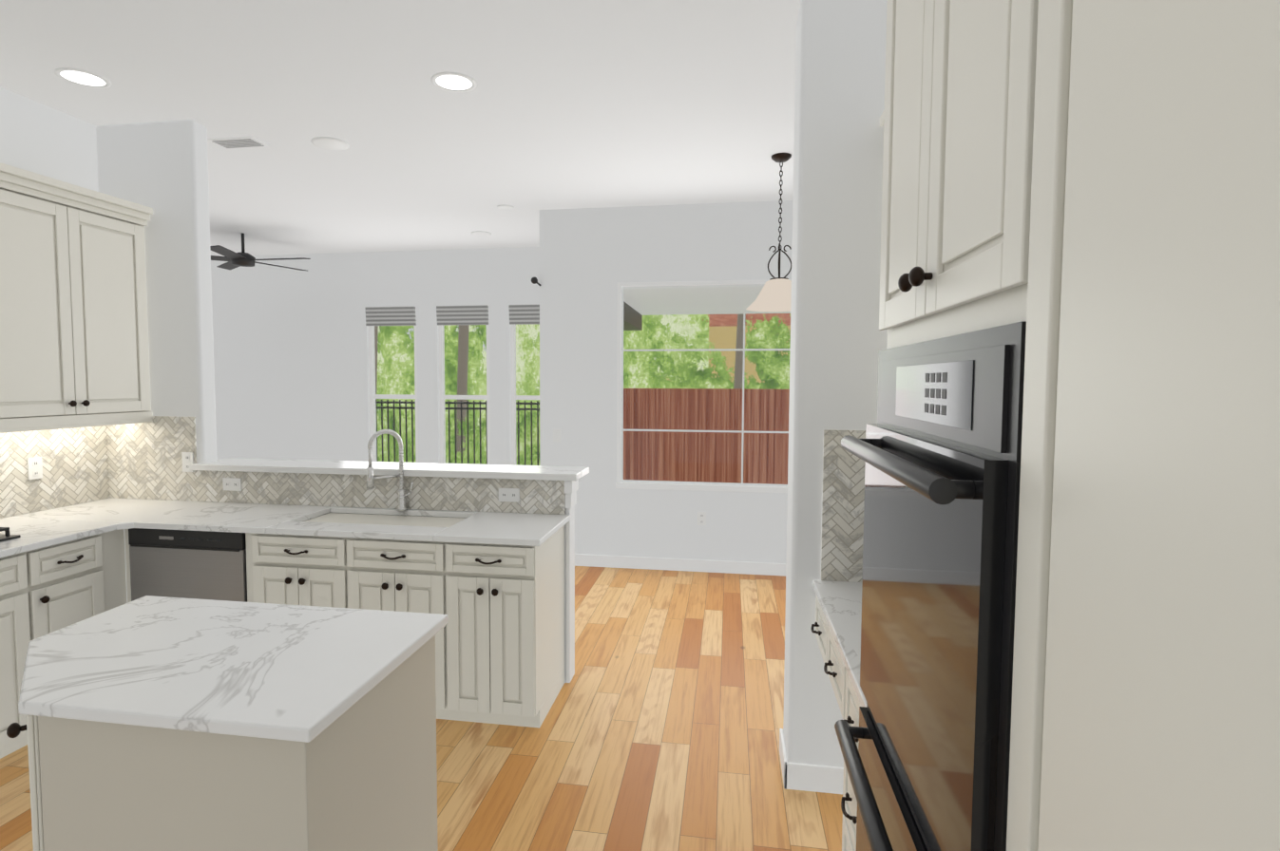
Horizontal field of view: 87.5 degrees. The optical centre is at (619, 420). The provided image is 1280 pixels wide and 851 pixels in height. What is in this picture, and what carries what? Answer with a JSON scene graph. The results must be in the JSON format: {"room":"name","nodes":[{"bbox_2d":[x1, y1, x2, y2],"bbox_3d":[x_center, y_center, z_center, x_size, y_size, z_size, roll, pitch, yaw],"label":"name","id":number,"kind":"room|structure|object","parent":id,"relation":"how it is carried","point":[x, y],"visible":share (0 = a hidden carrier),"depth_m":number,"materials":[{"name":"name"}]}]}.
{"room":"kitchen","nodes":[
{"label":"kitchen","id":0,"kind":"room"},
{"bbox_2d":[0,86,98,516],"bbox_3d":[-3.536,-0.019,1.412,0.150,3.090,5.420,1,3,9],"label":"wall","id":1,"kind":"structure","parent":0,"point":[41,139],"depth_m":3.60,"materials":[{"name":"paint"}]},
{"bbox_2d":[27,457,42,479],"bbox_3d":[-3.098,0.256,3.543,0.008,0.115,0.072,1,3,9],"label":"outlet","id":2,"kind":"object","parent":1,"relation":"attached to","point":[34,468],"visible":1,"depth_m":3.54,"materials":[{"name":"white plastic"}]},
{"bbox_2d":[0,177,152,420],"bbox_3d":[-2.960,-0.570,3.390,0.326,1.093,1.025,1,3,9],"label":"upper cabinet","id":3,"kind":"object","parent":1,"relation":"attached to","point":[74,331],"depth_m":3.39,"materials":[{"name":"paint"}]},
{"bbox_2d":[95,119,565,683],"bbox_3d":[-1.656,-0.149,3.785,2.792,3.090,0.120,1,3,9],"label":"wall","id":4,"kind":"structure","parent":0,"point":[161,168],"depth_m":3.84,"materials":[{"name":"paint"}]},
{"bbox_2d":[181,452,193,472],"bbox_3d":[-2.501,0.244,3.868,0.072,0.115,0.008,1,3,9],"label":"electrical outlet","id":5,"kind":"object","parent":4,"relation":"attached to","point":[187,458],"visible":0.94,"depth_m":3.87,"materials":[{"name":"white plastic"}]},
{"bbox_2d":[222,477,241,491],"bbox_3d":[-2.223,0.370,3.830,0.115,0.072,0.008,1,3,9],"label":"outlet","id":6,"kind":"object","parent":4,"relation":"attached to","point":[232,484],"visible":1,"depth_m":3.83,"materials":[{"name":"white plastic"}]},
{"bbox_2d":[498,488,519,502],"bbox_3d":[-0.591,0.400,3.564,0.115,0.072,0.008,1,3,9],"label":"outlet","id":7,"kind":"object","parent":4,"relation":"attached to","point":[508,494],"visible":1,"depth_m":3.56,"materials":[{"name":"white plastic"}]},
{"bbox_2d":[210,247,539,464],"bbox_3d":[-2.775,-0.386,7.818,5.036,3.090,0.150,1,3,9],"label":"wall","id":8,"kind":"structure","parent":0,"point":[291,363],"depth_m":7.79,"materials":[{"name":"paint"}]},
{"bbox_2d":[364,306,418,462],"bbox_3d":[-2.624,-0.362,7.746,0.629,1.871,0.125,1,3,9],"label":"window","id":9,"kind":"structure","parent":8,"relation":"in","point":[382,316],"depth_m":7.73,"materials":[{"name":"glass"}]},
{"bbox_2d":[436,305,490,464],"bbox_3d":[-1.769,-0.351,7.606,0.634,1.871,0.125,1,3,9],"label":"window","id":10,"kind":"structure","parent":8,"relation":"in","point":[449,315],"depth_m":7.59,"materials":[{"name":"glass"}]},
{"bbox_2d":[508,304,539,465],"bbox_3d":[-0.932,-0.340,7.470,0.623,1.871,0.125,1,3,9],"label":"window","id":11,"kind":"structure","parent":8,"relation":"in","point":[524,315],"depth_m":7.49,"materials":[{"name":"glass"}]},
{"bbox_2d":[0,0,801,256],"bbox_3d":[-1.877,-1.707,2.905,8.760,0.120,9.490,1,3,9],"label":"ceiling","id":12,"kind":"structure","parent":0,"point":[579,104],"depth_m":3.51,"materials":[{"name":"paint"}]},
{"bbox_2d":[54,67,111,88],"bbox_3d":[-2.619,-1.667,3.262,0.220,0.006,0.220,1,3,9],"label":"recessed light","id":13,"kind":"object","parent":12,"relation":"in","point":[83,78],"visible":1,"depth_m":3.25,"materials":[{"name":"paint"}]},
{"bbox_2d":[207,136,268,149],"bbox_3d":[-2.361,-1.714,4.136,0.300,0.010,0.150,1,3,9],"label":"ceiling vent","id":14,"kind":"object","parent":12,"relation":"in","point":[238,143],"visible":0.96,"depth_m":4.12,"materials":[{"name":"metal"}]},
{"bbox_2d":[210,233,310,271],"bbox_3d":[-3.745,-1.710,6.719,1.304,0.324,1.372,1,3,9],"label":"ceiling fan","id":15,"kind":"object","parent":12,"relation":"hanging from","point":[242,258],"visible":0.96,"depth_m":6.65,"materials":[{"name":"plastic"}]},
{"bbox_2d":[310,136,349,150],"bbox_3d":[-1.794,-1.712,4.145,0.220,0.012,0.220,1,3,9],"label":"ceiling speaker","id":16,"kind":"object","parent":12,"relation":"attached to","point":[330,143],"visible":1,"depth_m":4.12,"materials":[{"name":"paint"}]},
{"bbox_2d":[430,71,477,92],"bbox_3d":[-0.818,-1.663,3.294,0.220,0.006,0.220,1,3,9],"label":"recessed light","id":17,"kind":"object","parent":12,"relation":"in","point":[452,82],"visible":1,"depth_m":3.29,"materials":[{"name":"paint"}]},
{"bbox_2d":[470,230,491,236],"bbox_3d":[-1.386,-1.856,6.663,0.200,0.012,0.200,1,3,9],"label":"ceiling speaker","id":18,"kind":"object","parent":12,"relation":"attached to","point":[480,233],"visible":1,"depth_m":6.63,"materials":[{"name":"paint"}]},
{"bbox_2d":[496,204,514,210],"bbox_3d":[-0.968,-1.796,5.646,0.140,0.012,0.140,1,3,9],"label":"smoke detector","id":19,"kind":"object","parent":12,"relation":"attached to","point":[505,207],"visible":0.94,"depth_m":5.63,"materials":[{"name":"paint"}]},
{"bbox_2d":[745,152,791,311],"bbox_3d":[1.050,-1.228,4.386,0.426,0.987,0.426,1,3,9],"label":"light","id":20,"kind":"object","parent":12,"relation":"hanging from","point":[774,295],"visible":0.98,"depth_m":4.33,"materials":[{"name":"white glass"}]},
{"bbox_2d":[0,566,842,850],"bbox_3d":[-1.888,1.498,3.091,8.760,0.120,9.490,1,3,9],"label":"floor","id":21,"kind":"structure","parent":0,"point":[661,726],"depth_m":2.95,"materials":[{"name":"brown wood"}]},
{"bbox_2d":[0,546,53,759],"bbox_3d":[-2.934,1.019,2.605,0.671,0.885,0.840,1,3,9],"label":"base cabinet","id":22,"kind":"object","parent":21,"relation":"on","point":[26,580],"depth_m":2.85,"materials":[{"name":"paint"}]},
{"bbox_2d":[49,531,125,631],"bbox_3d":[-2.843,0.987,3.159,0.671,0.885,0.547,1,3,9],"label":"base cabinet","id":23,"kind":"object","parent":21,"relation":"on","point":[89,574],"depth_m":3.15,"materials":[{"name":"paint"}]},
{"bbox_2d":[125,523,247,603],"bbox_3d":[-2.101,0.965,3.575,0.697,0.885,0.556,1,3,9],"label":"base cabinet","id":24,"kind":"object","parent":21,"relation":"on","point":[185,563],"depth_m":3.29,"materials":[{"name":"metal"}]},
{"bbox_2d":[0,515,125,557],"bbox_3d":[-3.126,0.633,1.336,0.691,0.030,4.130,1,3,9],"label":"countertop","id":25,"kind":"structure","parent":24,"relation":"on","point":[38,533],"depth_m":3.14,"materials":[{"name":"white stone"}]},
{"bbox_2d":[0,523,22,542],"bbox_3d":[-2.987,0.517,2.643,0.520,0.049,0.762,1,3,9],"label":"cooktop","id":26,"kind":"object","parent":25,"relation":"in","point":[7,530],"depth_m":3.04,"materials":[{"name":"black metal"}]},
{"bbox_2d":[6,595,448,850],"bbox_3d":[-1.092,1.057,1.797,1.049,0.915,0.681,1,3,9],"label":"kitchen island","id":27,"kind":"object","parent":21,"relation":"on","point":[165,724],"visible":1,"depth_m":1.51,"materials":[{"name":"paint"}]},
{"bbox_2d":[247,512,410,609],"bbox_3d":[-1.470,0.974,3.472,0.582,0.885,0.556,1,3,9],"label":"base cabinet","id":28,"kind":"object","parent":21,"relation":"on","point":[284,567],"depth_m":3.19,"materials":[{"name":"paint"}]},
{"bbox_2d":[189,458,589,683],"bbox_3d":[-1.325,0.827,3.840,2.276,1.137,0.315,1,3,9],"label":"bar","id":29,"kind":"object","parent":21,"relation":"on","point":[570,476],"visible":0.98,"depth_m":3.65,"materials":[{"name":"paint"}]},
{"bbox_2d":[357,512,463,721],"bbox_3d":[-1.004,0.980,3.396,0.621,0.885,0.556,1,3,9],"label":"base cabinet","id":30,"kind":"object","parent":21,"relation":"on","point":[398,575],"depth_m":3.10,"materials":[{"name":"paint"}]},
{"bbox_2d":[459,527,564,727],"bbox_3d":[-0.583,0.985,3.327,0.490,0.885,0.556,1,3,9],"label":"base cabinet","id":31,"kind":"object","parent":21,"relation":"on","point":[512,594],"depth_m":3.05,"materials":[{"name":"paint"}]},
{"bbox_2d":[22,496,569,546],"bbox_3d":[-1.699,0.558,3.481,2.814,0.118,0.566,1,3,9],"label":"countertop","id":32,"kind":"structure","parent":31,"relation":"on","point":[537,527],"depth_m":3.41,"materials":[{"name":"white stone"}]},
{"bbox_2d":[364,443,414,512],"bbox_3d":[-1.215,0.314,3.565,0.204,0.362,0.180,1,3,9],"label":"faucet","id":33,"kind":"object","parent":32,"relation":"on","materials":[{"name":"silver metal"}]},
{"bbox_2d":[810,600,821,654],"bbox_3d":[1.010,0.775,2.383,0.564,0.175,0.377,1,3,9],"label":"base cabinet","id":34,"kind":"object","parent":21,"relation":"on","point":[818,611],"depth_m":2.49,"materials":[{"name":"paint"}]},
{"bbox_2d":[821,619,840,700],"bbox_3d":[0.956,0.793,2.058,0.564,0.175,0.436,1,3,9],"label":"base cabinet","id":35,"kind":"object","parent":21,"relation":"on","point":[831,662],"depth_m":2.19,"materials":[{"name":"paint"}]},
{"bbox_2d":[812,577,852,676],"bbox_3d":[0.950,0.672,2.038,0.574,0.030,1.066,1,3,9],"label":"countertop","id":36,"kind":"structure","parent":35,"relation":"on","point":[834,599],"depth_m":2.27,"materials":[{"name":"white stone"}]},
{"bbox_2d":[837,665,848,850],"bbox_3d":[0.897,1.126,1.722,0.564,0.800,0.377,1,3,9],"label":"base cabinet","id":37,"kind":"object","parent":21,"relation":"on","point":[842,680],"depth_m":1.90,"materials":[{"name":"paint"}]},
{"bbox_2d":[844,0,993,850],"bbox_3d":[0.785,0.296,1.082,0.601,2.530,0.824,1,3,9],"label":"tall cabinet","id":38,"kind":"object","parent":21,"relation":"on","point":[913,504],"depth_m":1.10,"materials":[{"name":"paint"}]},
{"bbox_2d":[834,321,1038,850],"bbox_3d":[0.486,0.566,1.181,0.101,1.403,0.748,1,3,9],"label":"double wall oven","id":39,"kind":"object","parent":38,"relation":"in","point":[928,771],"depth_m":0.97,"materials":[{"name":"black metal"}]},
{"bbox_2d":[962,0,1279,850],"bbox_3d":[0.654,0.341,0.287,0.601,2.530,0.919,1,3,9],"label":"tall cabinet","id":40,"kind":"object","parent":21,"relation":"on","point":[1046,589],"depth_m":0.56,"materials":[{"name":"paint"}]},
{"bbox_2d":[539,200,792,563],"bbox_3d":[0.970,-0.226,5.276,3.480,3.090,0.884,1,3,9],"label":"wall","id":41,"kind":"structure","parent":0,"point":[590,258],"depth_m":5.71,"materials":[{"name":"paint"}]},
{"bbox_2d":[531,276,540,286],"bbox_3d":[-0.726,-1.194,5.763,0.081,0.077,0.076,1,3,9],"label":"sensor","id":42,"kind":"object","parent":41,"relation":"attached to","point":[534,279],"visible":1,"depth_m":5.74,"materials":[{"name":"plastic"}]},
{"bbox_2d":[697,512,706,525],"bbox_3d":[0.693,0.839,5.674,0.072,0.115,0.008,1,3,9],"label":"outlet","id":43,"kind":"object","parent":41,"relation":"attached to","point":[701,518],"visible":1,"depth_m":5.67,"materials":[{"name":"white plastic"}]},
{"bbox_2d":[615,279,791,493],"bbox_3d":[1.266,-0.253,5.164,2.731,1.753,0.831,1,3,9],"label":"window","id":44,"kind":"structure","parent":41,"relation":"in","point":[620,484],"depth_m":5.66,"materials":[{"name":"clear glass"}]},
{"bbox_2d":[783,0,887,767],"bbox_3d":[1.504,-0.069,2.576,1.639,3.090,0.250,1,3,9],"label":"wall","id":45,"kind":"structure","parent":0,"point":[838,340],"depth_m":2.54,"materials":[{"name":"paint"}]},
{"bbox_2d":[574,554,843,794],"bbox_3d":[-1.727,1.311,4.373,8.260,0.105,6.490,1,3,9],"label":"baseboard","id":46,"kind":"structure","parent":45,"relation":"attached to","point":[814,778],"depth_m":5.62,"materials":[{"name":"paint"}]},
{"label":"outside","id":47,"kind":"structure","parent":0,"visible":0},
{"bbox_2d":[624,314,790,389],"bbox_3d":[6.236,-2.654,11.116,13.500,5.700,0.699,1,3,9],"label":"tree","id":48,"kind":"object","parent":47,"point":[761,327],"depth_m":11.94,"materials":[{"name":"green plant"}]},
{"bbox_3d":[1.781,0.484,22.862,30.000,0.150,33.850,1,3,9],"label":"ground","id":49,"kind":"structure","parent":47,"visible":0},
{"bbox_2d":[374,325,378,400],"bbox_3d":[-4.384,-0.920,11.842,0.310,3.926,0.160,1,3,9],"label":"trunk","id":50,"kind":"object","parent":49,"relation":"on","point":[375,327],"depth_m":11.80,"materials":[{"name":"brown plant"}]},
{"bbox_2d":[375,400,539,465],"bbox_3d":[-3.306,0.413,10.329,8.000,1.440,0.028,1,3,9],"label":"iron fence","id":51,"kind":"object","parent":49,"relation":"on","point":[467,403],"depth_m":10.16,"materials":[{"name":"black metal"}]},
{"bbox_2d":[456,324,469,458],"bbox_3d":[-2.623,-0.874,11.150,0.330,3.927,0.180,1,3,9],"label":"trunk","id":52,"kind":"object","parent":49,"relation":"on","point":[463,359],"depth_m":11.09,"materials":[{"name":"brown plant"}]},
{"bbox_2d":[375,356,668,465],"bbox_3d":[-3.702,0.024,10.972,9.000,2.100,0.699,1,3,9],"label":"shrub","id":53,"kind":"object","parent":49,"relation":"on","point":[483,430],"depth_m":10.88,"materials":[{"name":"green plant"}]},
{"bbox_2d":[376,314,674,465],"bbox_3d":[-4.504,-2.047,12.102,11.000,6.100,0.699,1,3,9],"label":"trees","id":54,"kind":"object","parent":49,"relation":"on","point":[653,334],"depth_m":11.79,"materials":[{"name":"green plant"}]},
{"bbox_2d":[376,314,708,458],"bbox_3d":[-4.853,-3.190,14.530,13.500,8.100,0.699,1,3,9],"label":"canopy","id":55,"kind":"object","parent":49,"relation":"on","point":[691,319],"depth_m":13.91,"materials":[{"name":"green plant"}]},
{"bbox_2d":[623,388,789,484],"bbox_3d":[5.136,0.438,8.662,10.800,1.642,0.060,1,3,9],"label":"bamboo fence","id":56,"kind":"object","parent":49,"relation":"on","point":[725,417],"depth_m":9.27,"materials":[{"name":"brown wood"}]},
{"bbox_2d":[623,286,790,483],"bbox_3d":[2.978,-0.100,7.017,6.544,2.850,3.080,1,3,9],"label":"window frame","id":57,"kind":"object","parent":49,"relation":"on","point":[720,300],"depth_m":7.74,"materials":[{"name":"metal"}]},
{"bbox_2d":[667,313,790,387],"bbox_3d":[7.134,-1.921,18.217,15.000,5.264,8.000,1,3,9],"label":"house","id":58,"kind":"structure","parent":49,"relation":"on","point":[727,339],"depth_m":15.40,"materials":[{"name":"yellow paint"}]},
{"bbox_2d":[733,313,745,388],"bbox_3d":[2.045,-0.878,11.500,0.290,3.925,0.140,1,3,9],"label":"trunk","id":59,"kind":"object","parent":49,"relation":"on","point":[739,338],"depth_m":11.43,"materials":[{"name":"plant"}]}
]}

